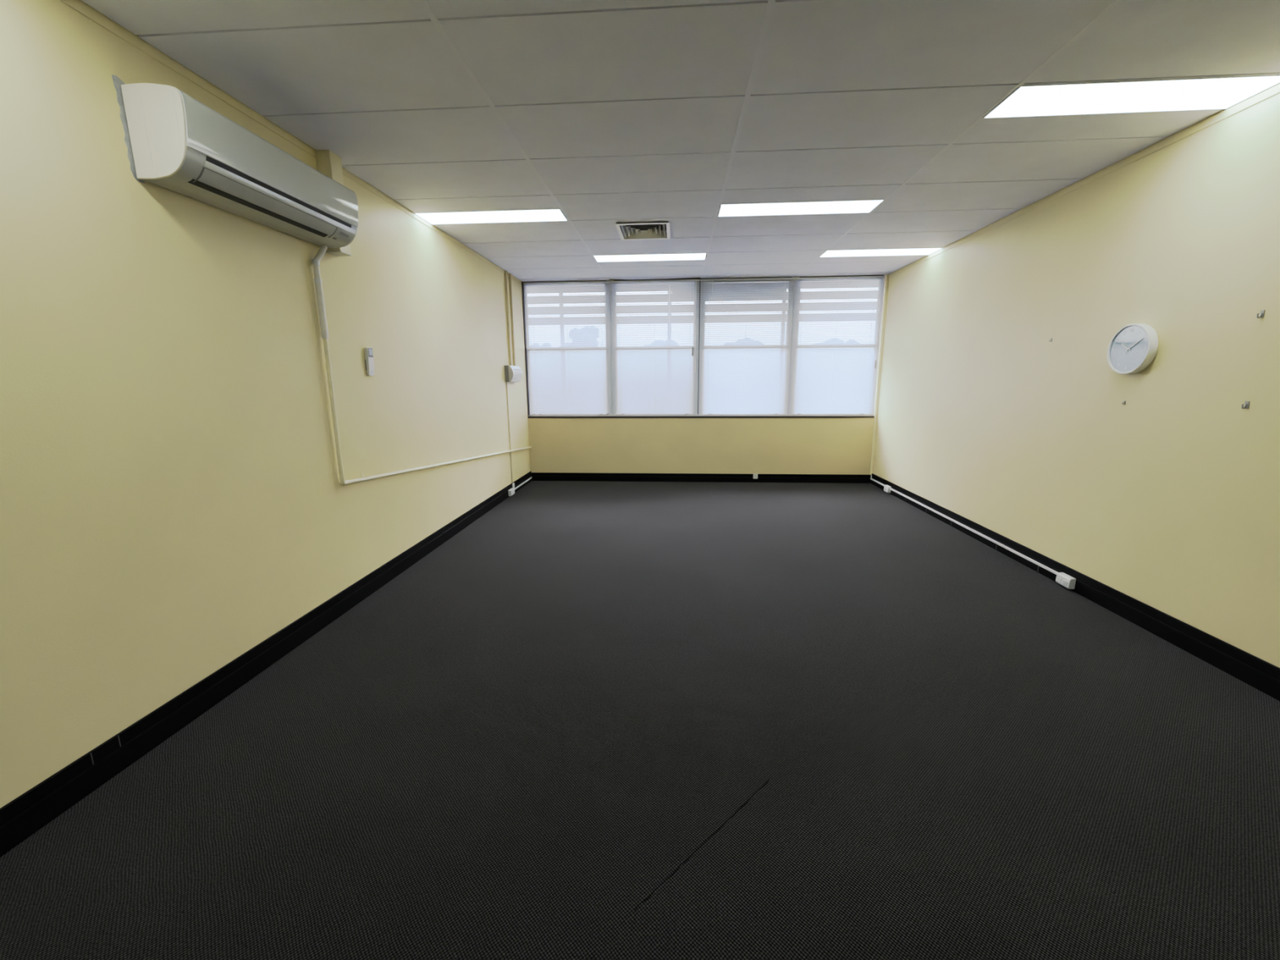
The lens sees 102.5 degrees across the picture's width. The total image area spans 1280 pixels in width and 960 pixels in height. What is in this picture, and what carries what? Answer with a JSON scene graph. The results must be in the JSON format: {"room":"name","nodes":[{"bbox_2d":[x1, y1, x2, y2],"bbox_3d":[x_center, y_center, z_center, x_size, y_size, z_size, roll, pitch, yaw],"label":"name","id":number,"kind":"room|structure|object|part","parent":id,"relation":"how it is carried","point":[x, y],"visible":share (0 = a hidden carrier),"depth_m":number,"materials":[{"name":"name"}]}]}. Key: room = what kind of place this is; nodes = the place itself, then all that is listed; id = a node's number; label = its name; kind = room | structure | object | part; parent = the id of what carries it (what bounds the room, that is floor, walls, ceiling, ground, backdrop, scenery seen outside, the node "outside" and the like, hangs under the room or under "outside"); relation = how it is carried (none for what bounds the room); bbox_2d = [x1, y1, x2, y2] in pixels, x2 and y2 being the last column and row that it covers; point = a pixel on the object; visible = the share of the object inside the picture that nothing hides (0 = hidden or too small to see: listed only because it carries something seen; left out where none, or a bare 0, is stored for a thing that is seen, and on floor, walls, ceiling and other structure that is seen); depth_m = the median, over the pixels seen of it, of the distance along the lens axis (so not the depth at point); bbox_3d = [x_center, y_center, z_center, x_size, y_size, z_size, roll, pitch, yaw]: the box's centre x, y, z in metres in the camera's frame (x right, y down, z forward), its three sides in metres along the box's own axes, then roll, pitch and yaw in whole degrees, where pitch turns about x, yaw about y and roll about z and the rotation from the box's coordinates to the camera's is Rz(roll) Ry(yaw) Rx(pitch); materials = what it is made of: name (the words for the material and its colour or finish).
{"room":"empty office room","nodes":[
{"label":"empty office room","id":0,"kind":"room"},
{"bbox_2d":[0,0,530,808],"bbox_3d":[-1.971,-0.499,2.102,0.150,3.001,10.343,0,11,4],"label":"wall","id":1,"kind":"structure","parent":0,"point":[173,499],"depth_m":2.09,"materials":[{"name":"beige paint"}]},
{"bbox_2d":[111,74,145,183],"bbox_3d":[-1.902,-1.301,1.911,0.002,0.347,0.054,0,11,4],"label":"wall patch","id":2,"kind":"structure","parent":1,"relation":"attached to","point":[117,81],"depth_m":1.90,"materials":[{"name":"grey paint"}]},
{"bbox_2d":[120,83,358,248],"bbox_3d":[-1.746,-1.390,2.413,0.229,0.318,1.056,0,11,4],"label":"air conditioner","id":3,"kind":"object","parent":1,"relation":"attached to","point":[180,144],"visible":0.98,"depth_m":2.12,"materials":[{"name":"white plastic"}]},
{"bbox_3d":[-1.782,-1.290,1.902,0.225,0.318,0.010,0,11,4],"label":"panel","id":4,"kind":"part","parent":3,"relation":"part of","materials":[{"name":"white plastic"}]},
{"bbox_3d":[-1.748,-1.389,2.410,0.224,0.314,1.037,0,11,4],"label":"casing","id":5,"kind":"part","parent":3,"relation":"part of","materials":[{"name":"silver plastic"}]},
{"bbox_2d":[187,178,327,237],"bbox_3d":[-1.720,-1.240,2.382,0.026,0.015,0.790,0,11,4],"label":"outlet","id":6,"kind":"object","parent":3,"relation":"attached to","point":[205,185],"depth_m":2.30,"materials":[{"name":"white plastic"}]},
{"bbox_3d":[-1.666,-1.441,2.401,0.069,0.204,1.045,0,11,4],"label":"panel","id":7,"kind":"part","parent":3,"relation":"part of","materials":[{"name":"white plastic"}]},
{"bbox_3d":[-1.713,-1.490,2.923,0.225,0.317,0.014,0,11,4],"label":"panel","id":8,"kind":"part","parent":3,"relation":"part of","materials":[{"name":"white plastic"}]},
{"bbox_2d":[0,471,532,857],"bbox_3d":[-1.879,0.906,2.371,0.017,0.137,10.043,0,11,4],"label":"baseboard","id":9,"kind":"structure","parent":1,"relation":"attached to","point":[25,815],"depth_m":2.14,"materials":[{"name":"black paint"}]},
{"bbox_2d":[59,0,521,284],"bbox_3d":[-1.901,-1.631,1.859,0.005,0.034,10.013,0,11,4],"label":"trim","id":10,"kind":"structure","parent":1,"relation":"attached to","point":[76,5],"depth_m":2.26,"materials":[{"name":"beige paint"}]},
{"bbox_2d":[315,150,351,256],"bbox_3d":[-1.778,-1.599,2.986,0.100,0.543,0.122,0,11,4],"label":"pipe boxing","id":11,"kind":"object","parent":1,"relation":"attached to","point":[328,163],"visible":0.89,"depth_m":2.93,"materials":[{"name":"beige paint"}]},
{"bbox_2d":[364,346,373,375],"bbox_3d":[-1.792,-0.785,3.408,0.028,0.183,0.064,0,11,4],"label":"remote control","id":12,"kind":"object","parent":1,"relation":"attached to","point":[369,362],"visible":1,"depth_m":3.39,"materials":[{"name":"white plastic"}]},
{"bbox_2d":[311,244,531,485],"bbox_3d":[-1.664,-0.882,5.020,0.064,1.695,4.130,0,11,4],"label":"drain pipe","id":13,"kind":"object","parent":1,"relation":"attached to","point":[315,261],"visible":1,"depth_m":3.02,"materials":[{"name":"white plastic"}]},
{"bbox_2d":[504,271,511,365],"bbox_3d":[-1.594,-1.947,6.216,0.030,1.101,0.030,0,11,4],"label":"cable conduit","id":14,"kind":"object","parent":1,"relation":"attached to","point":[505,272],"visible":1,"depth_m":6.20,"materials":[{"name":"beige paint"}]},
{"bbox_2d":[506,382,512,483],"bbox_3d":[-1.606,-0.575,6.329,0.011,1.244,0.028,0,11,4],"label":"cable conduit","id":15,"kind":"object","parent":1,"relation":"attached to","point":[506,382],"visible":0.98,"depth_m":6.32,"materials":[{"name":"beige paint"}]},
{"bbox_2d":[508,488,515,496],"bbox_3d":[-1.579,0.148,6.319,0.041,0.072,0.135,0,11,4],"label":"power outlet","id":16,"kind":"object","parent":1,"relation":"attached to","point":[511,491],"visible":1,"depth_m":6.28,"materials":[{"name":"white plastic"}]},
{"bbox_2d":[508,273,515,365],"bbox_3d":[-1.584,-1.978,6.373,0.029,1.101,0.030,0,11,4],"label":"cable conduit","id":17,"kind":"object","parent":1,"relation":"attached to","point":[509,274],"visible":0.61,"depth_m":6.36,"materials":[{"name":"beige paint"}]},
{"bbox_2d":[504,364,522,382],"bbox_3d":[-1.552,-1.307,6.320,0.109,0.195,0.372,0,11,4],"label":"wall control box","id":18,"kind":"object","parent":1,"relation":"attached to","point":[512,373],"visible":1,"depth_m":6.16,"materials":[{"name":"grey plastic"}]},
{"bbox_2d":[511,476,532,489],"bbox_3d":[-1.559,0.013,6.810,0.013,0.092,0.879,0,11,4],"label":"cable trunking","id":19,"kind":"object","parent":1,"relation":"attached to","point":[531,477],"visible":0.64,"depth_m":6.73,"materials":[{"name":"white plastic"}]},
{"bbox_2d":[0,480,1279,959],"bbox_3d":[0.462,1.039,2.237,5.008,0.100,10.343,0,11,4],"label":"floor","id":20,"kind":"structure","parent":0,"point":[595,720],"depth_m":1.88,"materials":[{"name":"grey carpet"}]},
{"bbox_2d":[80,0,1279,281],"bbox_3d":[0.444,-1.846,1.672,5.008,0.422,10.343,0,11,4],"label":"ceiling","id":21,"kind":"structure","parent":0,"point":[604,113],"depth_m":2.39,"materials":[{"name":"white tile"}]},
{"bbox_2d":[413,208,568,224],"bbox_3d":[-1.173,-2.101,4.093,1.160,0.015,0.296,0,11,4],"label":"recessed light","id":22,"kind":"object","parent":21,"relation":"in","point":[540,215],"visible":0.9,"depth_m":4.09,"materials":[{"name":"white plastic"}]},
{"bbox_2d":[614,221,670,239],"bbox_3d":[0.035,-2.323,4.464,0.453,0.313,0.505,0,11,4],"label":"ceiling vent","id":23,"kind":"object","parent":21,"relation":"in","point":[633,230],"visible":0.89,"depth_m":4.54,"materials":[{"name":"white metal"}]},
{"bbox_2d":[592,252,706,262],"bbox_3d":[0.108,-2.383,5.492,1.196,0.015,0.297,0,11,4],"label":"recessed light","id":24,"kind":"object","parent":21,"relation":"in","point":[670,256],"visible":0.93,"depth_m":5.48,"materials":[{"name":"white plastic"}]},
{"bbox_2d":[608,275,700,279],"bbox_3d":[0.183,-2.605,6.590,1.180,0.030,0.148,0,11,4],"label":"tile","id":25,"kind":"structure","parent":21,"relation":"attached to","point":[664,277],"depth_m":6.59,"materials":[{"name":"white"}]},
{"bbox_2d":[716,199,884,217],"bbox_3d":[1.204,-2.084,3.933,1.196,0.015,0.296,0,11,4],"label":"recessed light","id":26,"kind":"object","parent":21,"relation":"in","point":[854,206],"visible":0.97,"depth_m":3.93,"materials":[{"name":"white plastic"}]},
{"bbox_2d":[818,247,943,257],"bbox_3d":[2.480,-2.366,5.333,1.151,0.015,0.297,0,11,4],"label":"recessed light","id":27,"kind":"object","parent":21,"relation":"in","point":[926,251],"visible":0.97,"depth_m":5.33,"materials":[{"name":"white plastic"}]},
{"bbox_2d":[982,74,1279,118],"bbox_3d":[2.279,-1.790,2.398,1.151,0.015,0.292,0,11,4],"label":"recessed light","id":28,"kind":"object","parent":21,"relation":"in","point":[1220,92],"visible":0.93,"depth_m":2.39,"materials":[{"name":"white plastic"}]},
{"bbox_2d":[528,253,874,474],"bbox_3d":[0.794,-1.461,6.929,4.708,3.001,0.150,0,11,4],"label":"wall","id":29,"kind":"structure","parent":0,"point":[759,446],"depth_m":7.04,"materials":[{"name":"beige paint"}]},
{"bbox_2d":[527,287,563,368],"bbox_3d":[-1.887,-1.604,7.634,1.544,3.041,0.915,0,11,4],"label":"louvres","id":30,"kind":"object","parent":29,"relation":"attached to","point":[537,287],"visible":0.02,"depth_m":7.33,"materials":[{"name":"grey metal"}]},
{"bbox_2d":[523,280,612,415],"bbox_3d":[-0.965,-1.753,6.936,1.151,1.744,0.026,0,11,4],"label":"blind","id":31,"kind":"object","parent":29,"relation":"attached to","point":[582,394],"visible":1,"depth_m":6.94,"materials":[{"name":"fabric"}]},
{"bbox_3d":[-1.425,-1.750,6.956,0.002,1.719,0.002,0,11,4],"label":"ladder cord","id":32,"kind":"part","parent":31,"relation":"part of","materials":[{"name":"white fabric"}]},
{"bbox_3d":[-0.966,-1.746,6.925,0.002,1.719,0.002,0,11,4],"label":"ladder cord","id":33,"kind":"part","parent":31,"relation":"part of","materials":[{"name":"white fabric"}]},
{"bbox_3d":[-0.960,-0.904,7.103,1.151,0.012,0.022,0,11,4],"label":"rail","id":34,"kind":"part","parent":31,"relation":"part of","materials":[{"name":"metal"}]},
{"bbox_3d":[-0.507,-1.743,6.895,0.002,1.719,0.002,0,11,4],"label":"ladder cord","id":35,"kind":"part","parent":31,"relation":"part of","materials":[{"name":"white fabric"}]},
{"bbox_2d":[560,285,669,382],"bbox_3d":[-0.345,-1.593,7.530,1.542,3.041,0.915,0,11,4],"label":"louvres","id":36,"kind":"object","parent":29,"relation":"attached to","point":[627,286],"visible":0.02,"depth_m":7.26,"materials":[{"name":"grey metal"}]},
{"bbox_2d":[609,279,699,414],"bbox_3d":[0.195,-1.743,6.848,1.170,1.744,0.047,0,11,4],"label":"blind","id":37,"kind":"object","parent":29,"relation":"attached to","point":[663,394],"visible":1,"depth_m":6.86,"materials":[{"name":"fabric"}]},
{"bbox_3d":[-0.272,-1.742,6.879,0.002,1.719,0.002,0,11,4],"label":"ladder cord","id":38,"kind":"part","parent":37,"relation":"part of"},
{"bbox_3d":[0.201,-0.895,7.024,1.170,0.012,0.022,0,11,4],"label":"rail","id":39,"kind":"part","parent":37,"relation":"part of","materials":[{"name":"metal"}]},
{"bbox_3d":[0.662,-1.735,6.816,0.002,1.719,0.002,0,11,4],"label":"ladder cord","id":40,"kind":"part","parent":37,"relation":"part of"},
{"bbox_2d":[531,472,871,483],"bbox_3d":[0.797,-0.031,7.125,4.682,0.118,0.016,0,11,4],"label":"baseboard","id":41,"kind":"structure","parent":29,"relation":"attached to","point":[588,477],"depth_m":7.11,"materials":[{"name":"black paint"}]},
{"bbox_2d":[753,473,757,478],"bbox_3d":[1.585,-0.051,7.055,0.060,0.066,0.015,0,11,4],"label":"outlet","id":42,"kind":"object","parent":41,"relation":"attached to","point":[755,475],"visible":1,"depth_m":7.05,"materials":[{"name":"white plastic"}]},
{"bbox_2d":[521,275,885,417],"bbox_3d":[0.778,-1.756,6.895,4.674,1.829,0.206,0,11,4],"label":"window","id":43,"kind":"structure","parent":29,"relation":"attached to","point":[700,278],"depth_m":6.86,"materials":[{"name":"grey metal"}]},
{"bbox_3d":[-0.987,-1.764,6.990,1.116,1.769,0.062,0,11,4],"label":"sash frame","id":44,"kind":"part","parent":43,"relation":"part of","materials":[{"name":"white metal"}]},
{"bbox_3d":[0.201,-1.756,6.911,1.084,1.769,0.062,0,11,4],"label":"sash frame","id":45,"kind":"part","parent":43,"relation":"part of","materials":[{"name":"white metal"}]},
{"bbox_3d":[1.394,-1.747,6.830,1.128,1.769,0.062,0,11,4],"label":"sash frame","id":46,"kind":"part","parent":43,"relation":"part of","materials":[{"name":"white metal"}]},
{"bbox_3d":[2.571,-1.739,6.751,1.052,1.769,0.062,0,11,4],"label":"sash frame","id":47,"kind":"part","parent":43,"relation":"part of","materials":[{"name":"white metal"}]},
{"bbox_2d":[669,283,784,368],"bbox_3d":[1.219,-1.581,7.425,1.589,3.041,0.915,0,11,4],"label":"louvres","id":48,"kind":"object","parent":29,"relation":"attached to","point":[761,283],"visible":0.06,"depth_m":7.15,"materials":[{"name":"grey metal"}]},
{"bbox_2d":[697,277,795,414],"bbox_3d":[1.384,-1.735,6.770,1.200,1.744,0.043,0,11,4],"label":"blind","id":49,"kind":"object","parent":29,"relation":"attached to","point":[746,394],"visible":1,"depth_m":6.78,"materials":[{"name":"fabric"}]},
{"bbox_3d":[0.905,-1.733,6.800,0.002,1.719,0.002,0,11,4],"label":"ladder cord","id":50,"kind":"part","parent":49,"relation":"part of","materials":[{"name":"white fabric"}]},
{"bbox_3d":[1.389,-0.887,6.945,1.200,0.012,0.022,0,11,4],"label":"rail","id":51,"kind":"part","parent":49,"relation":"part of","materials":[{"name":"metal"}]},
{"bbox_3d":[1.383,-1.730,6.768,0.002,1.719,0.002,0,11,4],"label":"ladder cord","id":52,"kind":"part","parent":49,"relation":"part of","materials":[{"name":"white fabric"}]},
{"bbox_3d":[1.862,-1.726,6.736,0.002,1.719,0.002,0,11,4],"label":"ladder cord","id":53,"kind":"part","parent":49,"relation":"part of","materials":[{"name":"white fabric"}]},
{"bbox_2d":[781,281,876,376],"bbox_3d":[2.806,-1.570,7.319,1.587,3.041,0.915,0,11,4],"label":"louvres","id":54,"kind":"object","parent":29,"relation":"attached to","point":[851,282],"visible":0.05,"depth_m":7.05,"materials":[{"name":"grey metal"}]},
{"bbox_2d":[787,275,884,414],"bbox_3d":[2.537,-1.726,6.691,1.106,1.744,0.047,0,11,4],"label":"blind","id":55,"kind":"object","parent":29,"relation":"attached to","point":[838,395],"visible":1,"depth_m":6.70,"materials":[{"name":"fabric"}]},
{"bbox_3d":[2.095,-1.725,6.720,0.002,1.719,0.002,0,11,4],"label":"ladder cord","id":56,"kind":"part","parent":55,"relation":"part of","materials":[{"name":"white fabric"}]},
{"bbox_3d":[2.543,-0.878,6.867,1.106,0.012,0.022,0,11,4],"label":"rail","id":57,"kind":"part","parent":55,"relation":"part of","materials":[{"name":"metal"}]},
{"bbox_3d":[2.537,-1.722,6.690,0.002,1.719,0.002,0,11,4],"label":"ladder cord","id":58,"kind":"part","parent":55,"relation":"part of","materials":[{"name":"white fabric"}]},
{"bbox_3d":[2.978,-1.718,6.661,0.002,1.719,0.002,0,11,4],"label":"ladder cord","id":59,"kind":"part","parent":55,"relation":"part of","materials":[{"name":"white fabric"}]},
{"bbox_2d":[872,83,1279,667],"bbox_3d":[2.876,-0.465,1.776,0.150,3.001,10.343,0,11,4],"label":"wall","id":60,"kind":"structure","parent":0,"point":[1167,498],"depth_m":3.04,"materials":[{"name":"beige paint"}]},
{"bbox_2d":[870,475,884,486],"bbox_3d":[3.103,0.012,6.684,0.013,0.060,0.528,0,11,4],"label":"cable trunking","id":61,"kind":"object","parent":60,"relation":"attached to","point":[871,478],"visible":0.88,"depth_m":6.73,"materials":[{"name":"white plastic"}]},
{"bbox_2d":[869,274,888,475],"bbox_3d":[3.121,-1.328,6.709,0.034,2.561,0.017,0,11,4],"label":"trim","id":62,"kind":"structure","parent":60,"relation":"attached to","point":[886,275],"depth_m":6.69,"materials":[{"name":"beige paint"}]},
{"bbox_2d":[883,484,891,493],"bbox_3d":[3.067,0.110,6.374,0.041,0.080,0.120,0,11,4],"label":"power outlet","id":63,"kind":"object","parent":60,"relation":"attached to","point":[886,488],"visible":1,"depth_m":6.34,"materials":[{"name":"white plastic"}]},
{"bbox_2d":[889,488,1058,574],"bbox_3d":[2.982,0.381,4.915,0.013,0.018,2.852,0,11,4],"label":"cable trunking","id":64,"kind":"object","parent":60,"relation":"attached to","point":[891,489],"visible":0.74,"depth_m":4.37,"materials":[{"name":"white plastic"}]},
{"bbox_2d":[1055,572,1075,589],"bbox_3d":[2.867,0.678,3.462,0.043,0.075,0.120,0,11,4],"label":"power outlet","id":65,"kind":"object","parent":60,"relation":"attached to","point":[1063,579],"visible":1,"depth_m":3.44,"materials":[{"name":"white plastic"}]},
{"bbox_2d":[1056,576,1061,582],"bbox_3d":[2.851,0.679,3.494,0.006,0.032,0.041,0,11,4],"label":"socket","id":66,"kind":"object","parent":65,"relation":"attached to","point":[1058,578],"depth_m":3.50,"materials":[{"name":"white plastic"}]},
{"bbox_2d":[1062,579,1068,586],"bbox_3d":[2.847,0.690,3.436,0.006,0.032,0.041,0,11,4],"label":"socket","id":67,"kind":"object","parent":65,"relation":"attached to","point":[1065,582],"depth_m":3.43,"materials":[{"name":"white plastic"}]},
{"bbox_2d":[870,473,1279,701],"bbox_3d":[2.800,0.940,2.057,0.018,0.137,10.043,0,11,4],"label":"baseboard","id":68,"kind":"structure","parent":60,"relation":"attached to","point":[1259,673],"depth_m":2.94,"materials":[{"name":"black paint"}]},
{"bbox_2d":[888,83,1279,277],"bbox_3d":[2.791,-1.596,1.545,0.005,0.038,10.013,0,11,4],"label":"trim","id":69,"kind":"structure","parent":60,"relation":"attached to","point":[1274,90],"depth_m":3.04,"materials":[{"name":"beige paint"}]},
{"bbox_2d":[1106,323,1158,374],"bbox_3d":[2.858,-0.760,2.987,0.049,0.286,0.286,0,11,4],"label":"wall clock","id":70,"kind":"object","parent":60,"relation":"attached to","point":[1133,348],"visible":1,"depth_m":2.96,"materials":[{"name":"white paint"}]},
{"bbox_2d":[1241,400,1249,408],"bbox_3d":[2.831,-0.351,2.406,0.023,0.036,0.018,0,11,4],"label":"wall hook","id":71,"kind":"object","parent":60,"relation":"attached to","point":[1246,405],"visible":1,"depth_m":2.40,"materials":[{"name":"grey plastic"}]},
{"bbox_2d":[1256,310,1265,318],"bbox_3d":[2.830,-0.757,2.346,0.023,0.036,0.018,0,11,4],"label":"wall hook","id":72,"kind":"object","parent":60,"relation":"attached to","point":[1262,312],"visible":1,"depth_m":2.34,"materials":[{"name":"grey plastic"}]},
{"label":"outside","id":73,"kind":"structure","parent":0,"visible":0},
{"bbox_3d":[4.611,-11.706,67.449,140.000,0.100,122.807,0,11,4],"label":"ground","id":74,"kind":"structure","parent":73,"visible":0},
{"bbox_2d":[559,332,599,346],"bbox_3d":[-3.569,-6.836,30.684,2.861,4.599,2.923,0,11,4],"label":"tree","id":75,"kind":"object","parent":74,"relation":"on","point":[593,332],"visible":0.02,"depth_m":29.37,"materials":[{"name":"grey plant"}]},
{"bbox_2d":[530,347,872,385],"bbox_3d":[2.280,-3.492,18.667,30.000,2.557,0.200,0,11,4],"label":"wall","id":76,"kind":"structure","parent":74,"relation":"on","point":[842,348],"depth_m":18.40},
{"bbox_2d":[724,339,753,343],"bbox_3d":[11.658,-13.415,60.084,6.898,6.044,7.658,-2,11,-10],"label":"tree","id":77,"kind":"object","parent":74,"relation":"on","point":[744,340],"visible":0.02,"depth_m":58.34,"materials":[{"name":"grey plant"}]}
]}

